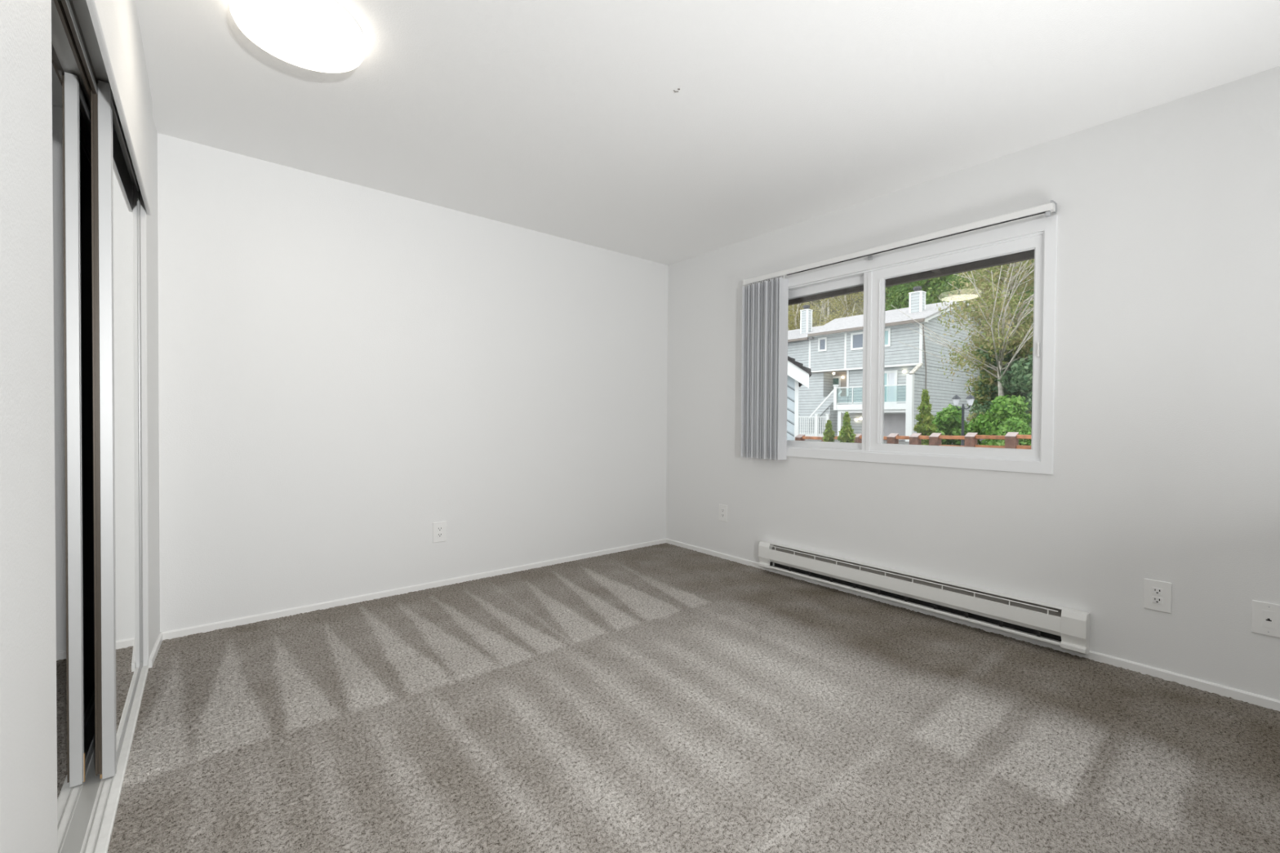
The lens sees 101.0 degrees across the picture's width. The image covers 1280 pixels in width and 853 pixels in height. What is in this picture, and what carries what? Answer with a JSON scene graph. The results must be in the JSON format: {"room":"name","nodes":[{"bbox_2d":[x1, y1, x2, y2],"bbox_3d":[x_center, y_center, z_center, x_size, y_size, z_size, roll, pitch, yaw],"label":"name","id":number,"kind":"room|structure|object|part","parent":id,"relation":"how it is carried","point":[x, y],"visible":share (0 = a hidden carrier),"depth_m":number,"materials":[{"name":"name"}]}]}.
{"room":"empty bedroom","nodes":[
{"label":"empty bedroom","id":0,"kind":"room"},
{"bbox_2d":[0,0,159,852],"bbox_3d":[-1.423,-0.113,1.344,0.140,2.540,2.987,0,1,-40],"label":"wall","id":1,"kind":"structure","parent":0,"point":[28,824],"depth_m":0.69,"materials":[{"name":"white paint"}]},
{"bbox_2d":[51,0,109,111],"bbox_3d":[-1.542,-0.981,1.470,0.119,0.060,1.910,0,1,-40],"label":"track","id":2,"kind":"object","parent":1,"relation":"attached to","point":[75,48],"visible":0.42,"depth_m":1.37,"materials":[{"name":"grey metal"}]},
{"bbox_2d":[148,632,162,667],"bbox_3d":[-1.380,1.048,1.401,0.030,0.056,2.987,0,1,-40],"label":"baseboard","id":3,"kind":"structure","parent":1,"relation":"attached to","point":[154,652],"depth_m":2.38,"materials":[{"name":"white paint"}]},
{"bbox_2d":[52,106,668,651],"bbox_3d":[-1.301,-0.140,3.458,4.193,2.540,0.120,0,1,-40],"label":"wall","id":4,"kind":"structure","parent":0,"point":[347,371],"depth_m":3.13,"materials":[{"name":"white paint"}]},
{"bbox_2d":[56,537,666,660],"bbox_3d":[-1.287,1.023,3.406,3.943,0.056,0.011,0,1,-40],"label":"baseboard","id":5,"kind":"structure","parent":4,"relation":"attached to","point":[175,633],"depth_m":3.15,"materials":[{"name":"white paint"}]},
{"bbox_2d":[432,521,446,542],"bbox_3d":[-1.291,0.680,3.398,0.086,0.130,0.009,0,1,-40],"label":"wall outlet","id":6,"kind":"object","parent":4,"relation":"attached to","point":[439,529],"visible":1,"depth_m":3.40,"materials":[{"name":"white plastic"}]},
{"bbox_2d":[437,532,442,537],"bbox_3d":[-1.289,0.699,3.396,0.033,0.029,0.003,0,1,-40],"label":"receptacle","id":7,"kind":"object","parent":6,"relation":"attached to","point":[439,534],"depth_m":3.40,"materials":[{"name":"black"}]},
{"bbox_2d":[437,526,442,531],"bbox_3d":[-1.289,0.660,3.396,0.033,0.029,0.003,0,1,-40],"label":"receptacle","id":8,"kind":"object","parent":6,"relation":"attached to","point":[439,528],"depth_m":3.40,"materials":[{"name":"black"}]},
{"bbox_2d":[51,0,1279,265],"bbox_3d":[0.469,-1.430,1.304,4.193,0.120,5.657,0,1,-40],"label":"ceiling","id":9,"kind":"structure","parent":0,"point":[566,119],"depth_m":2.19,"materials":[{"name":"white paint"}]},
{"bbox_2d":[229,0,365,72],"bbox_3d":[-1.156,-1.353,1.801,0.387,0.066,0.387,0,1,-40],"label":"ceiling lamp","id":10,"kind":"object","parent":9,"relation":"attached to","point":[323,36],"visible":1,"depth_m":1.77,"materials":[{"name":"white glass"}]},
{"bbox_2d":[56,542,1279,852],"bbox_3d":[0.440,1.070,1.315,3.945,0.012,5.438,0,1,-40],"label":"floor","id":11,"kind":"structure","parent":0,"point":[661,698],"depth_m":1.83,"materials":[{"name":"carpet"}]},
{"bbox_2d":[57,665,148,852],"bbox_3d":[-1.560,1.046,1.494,0.132,0.016,1.908,0,1,-40],"label":"track","id":12,"kind":"object","parent":11,"relation":"on","point":[86,811],"visible":0.47,"depth_m":1.45,"materials":[{"name":"grey metal"}]},
{"bbox_3d":[-1.585,1.040,1.472,0.021,0.004,1.907,0,1,-40],"label":"guide rail","id":13,"kind":"part","parent":12,"relation":"part of","materials":[{"name":"grey metal"}]},
{"bbox_2d":[62,71,95,787],"bbox_3d":[-1.899,0.012,1.846,0.034,2.034,0.883,0,1,-40],"label":"door","id":14,"kind":"structure","parent":12,"relation":"on","point":[76,113],"depth_m":1.51,"materials":[{"name":"silver metal"}]},
{"bbox_3d":[-1.891,-0.990,1.833,0.023,0.030,0.827,0,1,-40],"label":"rail","id":15,"kind":"part","parent":14,"relation":"part of","materials":[{"name":"silver metal"}]},
{"bbox_2d":[80,97,95,761],"bbox_3d":[-1.892,0.012,1.851,0.004,1.974,0.827,0,1,-40],"label":"mirror","id":16,"kind":"object","parent":14,"relation":"on","point":[85,117],"depth_m":1.63,"materials":[{"name":"mirror"}]},
{"bbox_3d":[-1.905,1.014,1.860,0.023,0.030,0.827,0,1,-40],"label":"rail","id":17,"kind":"part","parent":14,"relation":"part of","materials":[{"name":"silver metal"}]},
{"bbox_3d":[-1.533,1.040,1.514,0.021,0.004,1.907,0,1,-40],"label":"guide rail","id":18,"kind":"part","parent":12,"relation":"part of","materials":[{"name":"grey metal"}]},
{"bbox_2d":[90,80,142,779],"bbox_3d":[-1.848,0.012,1.881,0.043,2.034,0.893,0,1,-40],"label":"door","id":19,"kind":"structure","parent":12,"relation":"on","point":[116,238],"depth_m":1.61,"materials":[{"name":"grey mirror"}]},
{"bbox_3d":[-1.836,-0.990,1.872,0.024,0.030,0.837,0,1,-40],"label":"rail","id":20,"kind":"part","parent":19,"relation":"part of","materials":[{"name":"silver metal"}]},
{"bbox_2d":[112,106,141,752],"bbox_3d":[-1.836,0.012,1.891,0.004,1.974,0.837,0,1,-40],"label":"mirror","id":21,"kind":"object","parent":19,"relation":"on","point":[126,189],"depth_m":1.85,"materials":[{"name":"white mirror"}]},
{"bbox_3d":[-1.850,1.014,1.899,0.024,0.030,0.837,0,1,-40],"label":"rail","id":22,"kind":"part","parent":19,"relation":"part of","materials":[{"name":"silver metal"}]},
{"bbox_2d":[666,66,1279,700],"bbox_3d":[2.026,-0.106,2.600,0.150,2.540,5.437,0,1,-40],"label":"wall","id":23,"kind":"structure","parent":0,"point":[1166,459],"depth_m":2.38,"materials":[{"name":"white paint"}]},
{"bbox_2d":[719,504,727,521],"bbox_3d":[0.653,0.679,4.145,0.009,0.130,0.086,0,1,-40],"label":"wall outlet","id":24,"kind":"object","parent":23,"relation":"attached to","point":[722,508],"visible":1,"depth_m":4.14,"materials":[{"name":"white plastic"}]},
{"bbox_2d":[788,249,1034,305],"bbox_3d":[1.530,-1.175,3.832,0.657,0.280,10.000,0,1,-40],"label":"eave","id":25,"kind":"object","parent":23,"relation":"attached to","point":[1028,255],"visible":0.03,"depth_m":3.60,"materials":[{"name":"brown wood"}]},
{"bbox_2d":[786,214,1057,474],"bbox_3d":[1.440,-0.404,3.289,0.147,1.242,1.877,0,1,-40],"label":"window","id":26,"kind":"structure","parent":23,"relation":"in","point":[1039,235],"depth_m":2.90,"materials":[{"name":"white plastic"}]},
{"bbox_3d":[1.186,-0.406,3.618,0.038,1.113,0.935,0,1,-40],"label":"sliding sash","id":27,"kind":"part","parent":26,"relation":"part of","materials":[{"name":"white plastic"}]},
{"bbox_3d":[1.428,-0.398,3.227,0.018,1.100,0.077,0,1,-40],"label":"meeting rail","id":28,"kind":"part","parent":26,"relation":"part of","materials":[{"name":"white plastic"}]},
{"bbox_2d":[740,200,1057,460],"bbox_3d":[1.364,-0.418,3.204,0.102,1.316,1.851,0,1,-40],"label":"vertical blind","id":29,"kind":"object","parent":26,"relation":"attached to","point":[765,305],"visible":1,"depth_m":3.69,"materials":[{"name":"white plastic"}]},
{"bbox_3d":[1.691,-0.393,2.936,0.038,1.115,0.920,0,1,-40],"label":"fixed sash","id":30,"kind":"part","parent":26,"relation":"part of","materials":[{"name":"white plastic"}]},
{"bbox_3d":[1.948,-0.376,2.582,0.016,0.070,0.011,0,1,-40],"label":"pull handle","id":31,"kind":"part","parent":26,"relation":"part of","materials":[{"name":"white plastic"}]},
{"bbox_2d":[758,540,1089,654],"bbox_3d":[1.461,0.936,3.111,0.076,0.191,1.830,0,1,-40],"label":"baseboard heater","id":32,"kind":"object","parent":23,"relation":"attached to","point":[1068,628],"visible":1,"depth_m":2.86,"materials":[{"name":"white metal"}]},
{"bbox_2d":[769,545,1057,614],"bbox_3d":[1.438,0.866,3.095,0.006,0.031,1.628,0,1,-40],"label":"grille","id":33,"kind":"object","parent":32,"relation":"attached to","point":[1020,610],"depth_m":2.96,"materials":[{"name":"white metal"}]},
{"bbox_3d":[1.440,0.924,3.096,0.020,0.092,1.648,0,1,-40],"label":"panel","id":34,"kind":"part","parent":32,"relation":"part of","materials":[{"name":"white metal"}]},
{"bbox_3d":[1.467,0.936,3.118,0.059,0.191,1.648,0,1,-40],"label":"plate","id":35,"kind":"part","parent":32,"relation":"part of","materials":[{"name":"white metal"}]},
{"bbox_2d":[666,538,1279,711],"bbox_3d":[1.956,1.056,2.565,0.011,0.056,5.437,0,1,-40],"label":"baseboard","id":36,"kind":"structure","parent":23,"relation":"attached to","point":[1223,691],"depth_m":2.41,"materials":[{"name":"white paint"}]},
{"bbox_2d":[1143,577,1172,613],"bbox_3d":[2.212,0.723,2.254,0.009,0.130,0.086,0,1,-40],"label":"wall outlet","id":37,"kind":"object","parent":23,"relation":"attached to","point":[1157,593],"visible":1,"depth_m":2.25,"materials":[{"name":"white plastic"}]},
{"bbox_2d":[1151,595,1162,604],"bbox_3d":[2.210,0.743,2.253,0.003,0.029,0.033,0,1,-40],"label":"receptacle","id":38,"kind":"object","parent":37,"relation":"attached to","point":[1156,600],"depth_m":2.25,"materials":[{"name":"white plastic"}]},
{"bbox_2d":[1151,586,1163,595],"bbox_3d":[2.210,0.704,2.252,0.003,0.029,0.033,0,1,-40],"label":"receptacle","id":39,"kind":"object","parent":37,"relation":"attached to","point":[1156,591],"depth_m":2.25,"materials":[{"name":"white plastic"}]},
{"bbox_2d":[1251,600,1279,637],"bbox_3d":[2.407,0.738,2.018,0.008,0.126,0.086,0,1,-40],"label":"phone jack","id":40,"kind":"object","parent":23,"relation":"attached to","point":[1265,616],"visible":1,"depth_m":2.02,"materials":[{"name":"white plastic"}]},
{"label":"outside","id":41,"kind":"structure","parent":0,"visible":0},
{"bbox_2d":[804,439,986,444],"bbox_3d":[8.500,0.924,39.438,56.707,0.200,130.000,0,1,-40],"label":"ground","id":42,"kind":"structure","parent":41,"point":[900,442],"depth_m":33.62,"materials":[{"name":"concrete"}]},
{"bbox_2d":[786,356,811,440],"bbox_3d":[1.543,-1.436,17.165,7.320,5.010,5.160,1,1,14],"label":"garage","id":43,"kind":"structure","parent":42,"relation":"on","point":[798,375],"depth_m":14.21,"materials":[{"name":"white wood"}]},
{"bbox_2d":[822,419,835,442],"bbox_3d":[4.319,0.535,12.070,0.899,1.401,0.921,0,1,-10],"label":"conifer","id":44,"kind":"object","parent":42,"relation":"on","point":[828,434],"visible":0.24,"depth_m":12.01,"materials":[{"name":"green plant"}]},
{"bbox_2d":[837,411,856,442],"bbox_3d":[4.587,0.447,11.716,0.993,1.589,0.974,1,1,22],"label":"conifer","id":45,"kind":"object","parent":42,"relation":"on","point":[846,434],"visible":0.32,"depth_m":11.66,"materials":[{"name":"green plant"}]},
{"bbox_2d":[787,286,988,441],"bbox_3d":[17.096,-4.726,45.480,15.120,11.060,19.450,0,1,-40],"label":"house","id":46,"kind":"structure","parent":42,"relation":"on","point":[833,351],"depth_m":37.65,"materials":[{"name":"grey wood"}]},
{"bbox_3d":[13.684,-8.561,44.719,0.130,2.500,0.130,0,1,-40],"label":"corner trim","id":47,"kind":"part","parent":46,"relation":"part of","materials":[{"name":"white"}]},
{"bbox_3d":[14.053,-8.552,44.272,0.130,2.500,0.130,0,1,-40],"label":"corner trim","id":48,"kind":"part","parent":46,"relation":"part of","materials":[{"name":"white wood"}]},
{"bbox_3d":[13.226,-5.495,41.023,0.080,2.540,0.180,0,1,-40],"label":"corner trim","id":49,"kind":"part","parent":46,"relation":"part of","materials":[{"name":"white wood"}]},
{"bbox_3d":[14.477,-8.554,44.622,0.130,2.500,0.130,0,1,-40],"label":"corner trim","id":50,"kind":"part","parent":46,"relation":"part of","materials":[{"name":"white wood"}]},
{"bbox_3d":[12.556,-0.063,39.848,0.080,1.380,3.700,0,1,-40],"label":"deck railing","id":51,"kind":"part","parent":46,"relation":"part of","materials":[{"name":"white wood"}]},
{"bbox_3d":[13.129,-0.040,39.154,0.240,1.800,0.260,0,1,-40],"label":"deck post","id":52,"kind":"part","parent":46,"relation":"part of","materials":[{"name":"white wood"}]},
{"bbox_3d":[13.510,-1.260,39.315,0.040,2.600,2.000,0,1,-40],"label":"stair panel","id":53,"kind":"part","parent":46,"relation":"part of","materials":[{"name":"white wood"}]},
{"bbox_3d":[13.512,-1.650,39.310,0.080,2.180,2.000,0,1,-40],"label":"stair handrail","id":54,"kind":"part","parent":46,"relation":"part of","materials":[{"name":"white wood"}]},
{"bbox_3d":[13.886,-6.228,40.062,0.040,0.860,0.500,0,1,-40],"label":"pane","id":55,"kind":"part","parent":46,"relation":"part of","materials":[{"name":"grey"}]},
{"bbox_3d":[13.702,-0.027,38.459,0.240,1.800,0.260,0,1,-40],"label":"deck post","id":56,"kind":"part","parent":46,"relation":"part of","materials":[{"name":"white wood"}]},
{"bbox_3d":[14.148,-4.216,39.753,0.080,0.110,3.050,0,1,-40],"label":"band trim","id":57,"kind":"part","parent":46,"relation":"part of","materials":[{"name":"white wood"}]},
{"bbox_3d":[15.202,-3.084,41.278,0.040,1.460,0.868,0,1,-40],"label":"pane","id":58,"kind":"part","parent":46,"relation":"part of","materials":[{"name":"glass"}]},
{"bbox_3d":[15.198,-3.084,41.275,0.110,1.660,1.108,0,1,-40],"label":"entry door","id":59,"kind":"part","parent":46,"relation":"part of","materials":[{"name":"white"}]},
{"bbox_3d":[15.052,-5.593,38.469,0.270,2.850,0.160,0,1,-40],"label":"corner trim","id":60,"kind":"part","parent":46,"relation":"part of","materials":[{"name":"white wood"}]},
{"bbox_3d":[15.258,-3.190,38.711,0.060,1.940,0.160,0,1,-40],"label":"corner trim","id":61,"kind":"part","parent":46,"relation":"part of","materials":[{"name":"white wood"}]},
{"bbox_3d":[15.556,-6.099,37.652,0.040,1.050,0.848,0,1,-40],"label":"sash","id":62,"kind":"part","parent":46,"relation":"part of","materials":[{"name":"white"}]},
{"bbox_3d":[15.575,-6.099,37.667,0.040,1.050,0.808,0,1,-40],"label":"pane","id":63,"kind":"part","parent":46,"relation":"part of","materials":[{"name":"grey"}]},
{"bbox_3d":[16.641,-4.120,36.385,0.080,0.120,5.320,0,1,-40],"label":"band trim","id":64,"kind":"part","parent":46,"relation":"part of","materials":[{"name":"white wood"}]},
{"bbox_3d":[16.928,-2.697,36.750,0.040,2.090,0.629,0,1,-40],"label":"pane","id":65,"kind":"part","parent":46,"relation":"part of","materials":[{"name":"teal"}]},
{"bbox_3d":[16.909,-2.697,36.734,0.040,2.090,0.669,0,1,-40],"label":"sash","id":66,"kind":"part","parent":46,"relation":"part of","materials":[{"name":"white"}]},
{"bbox_3d":[16.705,-6.073,36.298,0.040,1.050,0.861,0,1,-40],"label":"pane","id":67,"kind":"part","parent":46,"relation":"part of","materials":[{"name":"teal"}]},
{"bbox_3d":[16.818,-2.700,36.876,0.110,2.330,2.330,0,1,-40],"label":"sliding door","id":68,"kind":"part","parent":46,"relation":"part of","materials":[{"name":"white"}]},
{"bbox_3d":[17.295,-2.688,36.267,0.040,2.090,0.543,0,1,-40],"label":"sash","id":69,"kind":"part","parent":46,"relation":"part of","materials":[{"name":"white"}]},
{"bbox_3d":[17.314,-2.688,36.283,0.040,2.090,0.503,0,1,-40],"label":"pane","id":70,"kind":"part","parent":46,"relation":"part of","materials":[{"name":"white"}]},
{"bbox_3d":[19.379,-8.510,37.815,0.130,2.060,0.130,0,1,-40],"label":"corner trim","id":71,"kind":"part","parent":46,"relation":"part of","materials":[{"name":"white wood"}]},
{"bbox_3d":[19.831,-9.550,37.694,0.720,0.070,0.900,0,1,-40],"label":"chimney crown","id":72,"kind":"part","parent":46,"relation":"part of","materials":[{"name":"white"}]},
{"bbox_3d":[19.843,-8.499,37.252,0.130,2.060,0.130,0,1,-40],"label":"corner trim","id":73,"kind":"part","parent":46,"relation":"part of","materials":[{"name":"white wood"}]},
{"bbox_3d":[18.299,-5.391,34.345,0.070,3.100,0.180,0,1,-40],"label":"corner trim","id":74,"kind":"part","parent":46,"relation":"part of","materials":[{"name":"white wood"}]},
{"bbox_3d":[20.267,-8.501,37.601,0.130,2.060,0.130,0,1,-40],"label":"corner trim","id":75,"kind":"part","parent":46,"relation":"part of","materials":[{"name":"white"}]},
{"bbox_2d":[795,431,1031,448],"bbox_3d":[6.111,0.631,11.450,0.205,1.091,6.246,0,1,-40],"label":"rail fence","id":76,"kind":"object","parent":42,"relation":"on","point":[1011,438],"visible":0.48,"depth_m":10.96,"materials":[{"name":"brown wood"}]},
{"bbox_3d":[4.181,0.671,13.794,0.200,0.921,0.170,0,1,-40],"label":"post","id":77,"kind":"part","parent":76,"relation":"part of","materials":[{"name":"brown wood"}]},
{"bbox_3d":[4.183,0.246,13.786,0.205,0.083,0.176,0,1,-40],"label":"post","id":78,"kind":"part","parent":76,"relation":"part of","materials":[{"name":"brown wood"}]},
{"bbox_3d":[4.433,0.294,13.495,0.090,0.075,0.600,0,1,-40],"label":"rail","id":79,"kind":"part","parent":76,"relation":"part of","materials":[{"name":"brown wood"}]},
{"bbox_3d":[5.168,0.667,12.598,0.200,0.975,0.170,0,1,-40],"label":"post","id":80,"kind":"part","parent":76,"relation":"part of","materials":[{"name":"brown wood"}]},
{"bbox_3d":[5.715,0.664,11.934,0.200,1.005,0.170,0,1,-40],"label":"post","id":81,"kind":"part","parent":76,"relation":"part of","materials":[{"name":"brown wood"}]},
{"bbox_3d":[5.716,0.198,11.926,0.205,0.083,0.176,0,1,-40],"label":"post","id":82,"kind":"part","parent":76,"relation":"part of","materials":[{"name":"brown wood"}]},
{"bbox_3d":[5.878,0.247,11.743,0.090,0.075,0.320,0,1,-40],"label":"rail","id":83,"kind":"part","parent":76,"relation":"part of","materials":[{"name":"brown wood"}]},
{"bbox_3d":[6.028,0.188,11.548,0.205,0.083,0.176,0,1,-40],"label":"post","id":84,"kind":"part","parent":76,"relation":"part of","materials":[{"name":"brown wood"}]},
{"bbox_3d":[6.027,0.663,11.556,0.200,1.022,0.170,0,1,-40],"label":"post","id":85,"kind":"part","parent":76,"relation":"part of","materials":[{"name":"brown wood"}]},
{"bbox_3d":[6.164,0.238,11.395,0.090,0.075,0.240,0,1,-40],"label":"rail","id":86,"kind":"part","parent":76,"relation":"part of","materials":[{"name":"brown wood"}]},
{"bbox_3d":[6.288,0.662,11.240,0.200,1.037,0.170,0,1,-40],"label":"post","id":87,"kind":"part","parent":76,"relation":"part of","materials":[{"name":"brown wood"}]},
{"bbox_3d":[6.289,0.179,11.232,0.205,0.083,0.176,0,1,-40],"label":"post","id":88,"kind":"part","parent":76,"relation":"part of","materials":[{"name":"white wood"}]},
{"bbox_3d":[6.510,0.427,10.977,0.090,0.075,0.510,0,1,-40],"label":"rail","id":89,"kind":"part","parent":76,"relation":"part of","materials":[{"name":"brown wood"}]},
{"bbox_3d":[6.511,0.227,10.975,0.090,0.075,0.510,0,1,-40],"label":"rail","id":90,"kind":"part","parent":76,"relation":"part of","materials":[{"name":"brown wood"}]},
{"bbox_3d":[6.720,0.660,10.715,0.200,1.060,0.170,0,1,-40],"label":"post","id":91,"kind":"part","parent":76,"relation":"part of","materials":[{"name":"brown wood"}]},
{"bbox_3d":[6.722,0.165,10.707,0.205,0.083,0.176,0,1,-40],"label":"post","id":92,"kind":"part","parent":76,"relation":"part of","materials":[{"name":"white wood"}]},
{"bbox_3d":[6.949,0.413,10.445,0.090,0.075,0.530,0,1,-40],"label":"rail","id":93,"kind":"part","parent":76,"relation":"part of","materials":[{"name":"brown wood"}]},
{"bbox_3d":[6.950,0.213,10.442,0.090,0.075,0.530,0,1,-40],"label":"rail","id":94,"kind":"part","parent":76,"relation":"part of","materials":[{"name":"brown wood"}]},
{"bbox_3d":[7.166,0.658,10.175,0.200,1.085,0.170,0,1,-40],"label":"post","id":95,"kind":"part","parent":76,"relation":"part of","materials":[{"name":"brown wood"}]},
{"bbox_3d":[7.168,0.151,10.166,0.205,0.083,0.176,0,1,-40],"label":"post","id":96,"kind":"part","parent":76,"relation":"part of","materials":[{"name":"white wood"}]},
{"bbox_3d":[7.394,0.399,9.905,0.090,0.075,0.530,0,1,-40],"label":"rail","id":97,"kind":"part","parent":76,"relation":"part of","materials":[{"name":"brown wood"}]},
{"bbox_3d":[7.396,0.199,9.902,0.090,0.075,0.530,0,1,-40],"label":"rail","id":98,"kind":"part","parent":76,"relation":"part of","materials":[{"name":"brown wood"}]},
{"bbox_2d":[913,388,937,444],"bbox_3d":[12.806,-0.235,23.736,1.417,2.939,1.425,0,1,-22],"label":"conifer","id":99,"kind":"object","parent":42,"relation":"on","point":[925,426],"visible":0.7,"depth_m":23.59,"materials":[{"name":"green plant"}]},
{"bbox_2d":[923,404,970,445],"bbox_3d":[14.460,0.040,24.989,2.292,2.263,2.010,1,1,10],"label":"rhododendron","id":100,"kind":"object","parent":42,"relation":"on","point":[948,421],"visible":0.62,"depth_m":24.45,"materials":[{"name":"green plant"}]},
{"bbox_2d":[891,258,1034,395],"bbox_3d":[18.692,-5.287,26.640,9.372,12.707,9.680,0,1,0],"label":"tree","id":101,"kind":"object","parent":42,"relation":"on","point":[1001,393],"visible":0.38,"depth_m":26.35,"materials":[{"name":"green plant"}]},
{"bbox_2d":[951,394,975,445],"bbox_3d":[12.149,-0.052,19.846,0.340,2.320,0.820,0,1,-40],"label":"lamp post","id":102,"kind":"object","parent":42,"relation":"on","point":[970,399],"visible":0.84,"depth_m":19.81,"materials":[{"name":"grey metal"}]},
{"bbox_2d":[934,258,1034,424],"bbox_3d":[19.281,-6.488,27.061,6.040,15.235,7.439,0,1,-27],"label":"tree","id":103,"kind":"object","parent":42,"relation":"on","point":[983,394],"visible":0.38,"depth_m":26.93,"materials":[{"name":"green plant"}]},
{"bbox_2d":[964,395,1031,445],"bbox_3d":[15.896,-0.021,23.364,2.176,2.756,2.332,0,1,-7],"label":"rhododendron","id":104,"kind":"object","parent":42,"relation":"on","point":[1002,407],"visible":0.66,"depth_m":22.74,"materials":[{"name":"green plant"}]},
{"bbox_2d":[993,416,1031,445],"bbox_3d":[14.387,0.396,20.223,1.409,1.578,1.389,1,1,11],"label":"clipped shrub","id":105,"kind":"object","parent":42,"relation":"on","point":[1014,424],"visible":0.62,"depth_m":19.96,"materials":[{"name":"green plant"}]},
{"bbox_2d":[1008,347,1032,429],"bbox_3d":[19.361,-2.376,23.693,4.174,7.043,4.257,0,1,-40],"label":"tree","id":106,"kind":"object","parent":42,"relation":"on","point":[1028,377],"visible":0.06,"depth_m":24.41,"materials":[{"name":"green plant"}]},
{"bbox_2d":[1018,276,1034,345],"bbox_3d":[31.603,-6.232,36.854,7.785,14.557,8.309,0,1,-40],"label":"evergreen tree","id":107,"kind":"object","parent":42,"relation":"on","point":[1033,277],"visible":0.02,"depth_m":38.07,"materials":[{"name":"green plant"}]},
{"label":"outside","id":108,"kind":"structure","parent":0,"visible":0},
{"bbox_2d":[789,275,1010,395],"bbox_3d":[37.878,-23.751,89.127,78.000,48.843,150.000,0,1,-40],"label":"hillside","id":109,"kind":"structure","parent":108,"point":[815,322],"depth_m":84.72,"materials":[{"name":"green plant"}]},
{"bbox_2d":[787,302,805,329],"bbox_3d":[21.567,-17.298,74.864,5.417,14.703,5.856,1,1,13],"label":"birch tree","id":110,"kind":"object","parent":109,"relation":"on","point":[793,307],"visible":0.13,"depth_m":74.48,"materials":[{"name":"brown plant"}]},
{"bbox_2d":[787,301,817,330],"bbox_3d":[20.277,-13.984,69.036,4.662,13.769,5.070,0,1,-24],"label":"birch tree","id":111,"kind":"object","parent":109,"relation":"on","point":[796,326],"visible":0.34,"depth_m":68.86,"materials":[{"name":"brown plant"}]},
{"bbox_2d":[808,297,849,326],"bbox_3d":[22.811,-12.463,64.265,5.121,13.184,5.497,0,1,-15],"label":"birch tree","id":112,"kind":"object","parent":109,"relation":"on","point":[821,301],"visible":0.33,"depth_m":64.03,"materials":[{"name":"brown plant"}]},
{"bbox_2d":[822,297,835,321],"bbox_3d":[28.747,-21.865,79.335,4.880,13.755,5.275,1,1,15],"label":"birch tree","id":113,"kind":"object","parent":109,"relation":"on","point":[828,304],"visible":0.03,"depth_m":79.77,"materials":[{"name":"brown plant"}]},
{"bbox_2d":[827,293,861,317],"bbox_3d":[27.436,-17.476,70.703,4.498,12.813,4.924,0,1,-2],"label":"birch tree","id":114,"kind":"object","parent":109,"relation":"on","point":[845,301],"visible":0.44,"depth_m":70.52,"materials":[{"name":"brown plant"}]},
{"bbox_2d":[845,304,859,316],"bbox_3d":[24.013,-8.940,58.041,4.020,9.511,4.345,1,1,39],"label":"birch tree","id":115,"kind":"object","parent":109,"relation":"on","point":[854,312],"visible":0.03,"depth_m":58.49,"materials":[{"name":"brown plant"}]},
{"bbox_2d":[847,288,889,315],"bbox_3d":[28.466,-15.152,65.172,4.883,12.571,4.490,1,1,39],"label":"birch tree","id":116,"kind":"object","parent":109,"relation":"on","point":[861,295],"visible":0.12,"depth_m":65.32,"materials":[{"name":"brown plant"}]},
{"bbox_2d":[884,286,896,311],"bbox_3d":[31.727,-20.093,67.515,6.469,16.786,7.265,0,1,-37],"label":"broadleaf tree","id":117,"kind":"object","parent":109,"relation":"on","point":[887,290],"visible":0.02,"depth_m":65.98,"materials":[{"name":"green plant"}]},
{"bbox_2d":[884,280,927,310],"bbox_3d":[27.725,-10.143,53.701,5.660,12.637,5.039,0,1,3],"label":"broadleaf tree","id":118,"kind":"object","parent":109,"relation":"on","point":[901,301],"visible":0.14,"depth_m":53.30,"materials":[{"name":"green plant"}]},
{"bbox_2d":[884,283,933,311],"bbox_3d":[29.110,-12.480,57.775,5.443,11.391,6.113,1,1,19],"label":"broadleaf tree","id":119,"kind":"object","parent":109,"relation":"on","point":[922,288],"visible":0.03,"depth_m":57.99,"materials":[{"name":"green plant"}]},
{"bbox_2d":[908,275,949,303],"bbox_3d":[34.331,-19.140,60.936,7.764,18.687,6.913,0,1,6],"label":"broadleaf tree","id":120,"kind":"object","parent":109,"relation":"on","point":[928,282],"visible":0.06,"depth_m":59.80,"materials":[{"name":"green plant"}]},
{"bbox_2d":[925,271,986,320],"bbox_3d":[29.781,-10.478,50.125,6.138,13.768,6.893,0,1,-27],"label":"broadleaf tree","id":121,"kind":"object","parent":109,"relation":"on","point":[948,286],"visible":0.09,"depth_m":49.20,"materials":[{"name":"green plant"}]},
{"bbox_2d":[938,274,989,319],"bbox_3d":[33.305,-12.971,53.866,5.555,11.617,6.239,1,1,17],"label":"broadleaf tree","id":122,"kind":"object","parent":109,"relation":"on","point":[946,277],"visible":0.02,"depth_m":54.58,"materials":[{"name":"green plant"}]},
{"bbox_2d":[977,262,1031,337],"bbox_3d":[35.738,-14.223,50.297,7.100,14.561,6.322,0,1,-2],"label":"broadleaf tree","id":123,"kind":"object","parent":109,"relation":"on","point":[1023,262],"visible":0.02,"depth_m":49.93,"materials":[{"name":"green plant"}]},
{"bbox_2d":[995,259,1034,351],"bbox_3d":[33.165,-10.451,43.659,7.054,14.796,6.281,0,1,-14],"label":"broadleaf tree","id":124,"kind":"object","parent":109,"relation":"on","point":[1016,312],"visible":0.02,"depth_m":42.95,"materials":[{"name":"green plant"}]}
]}

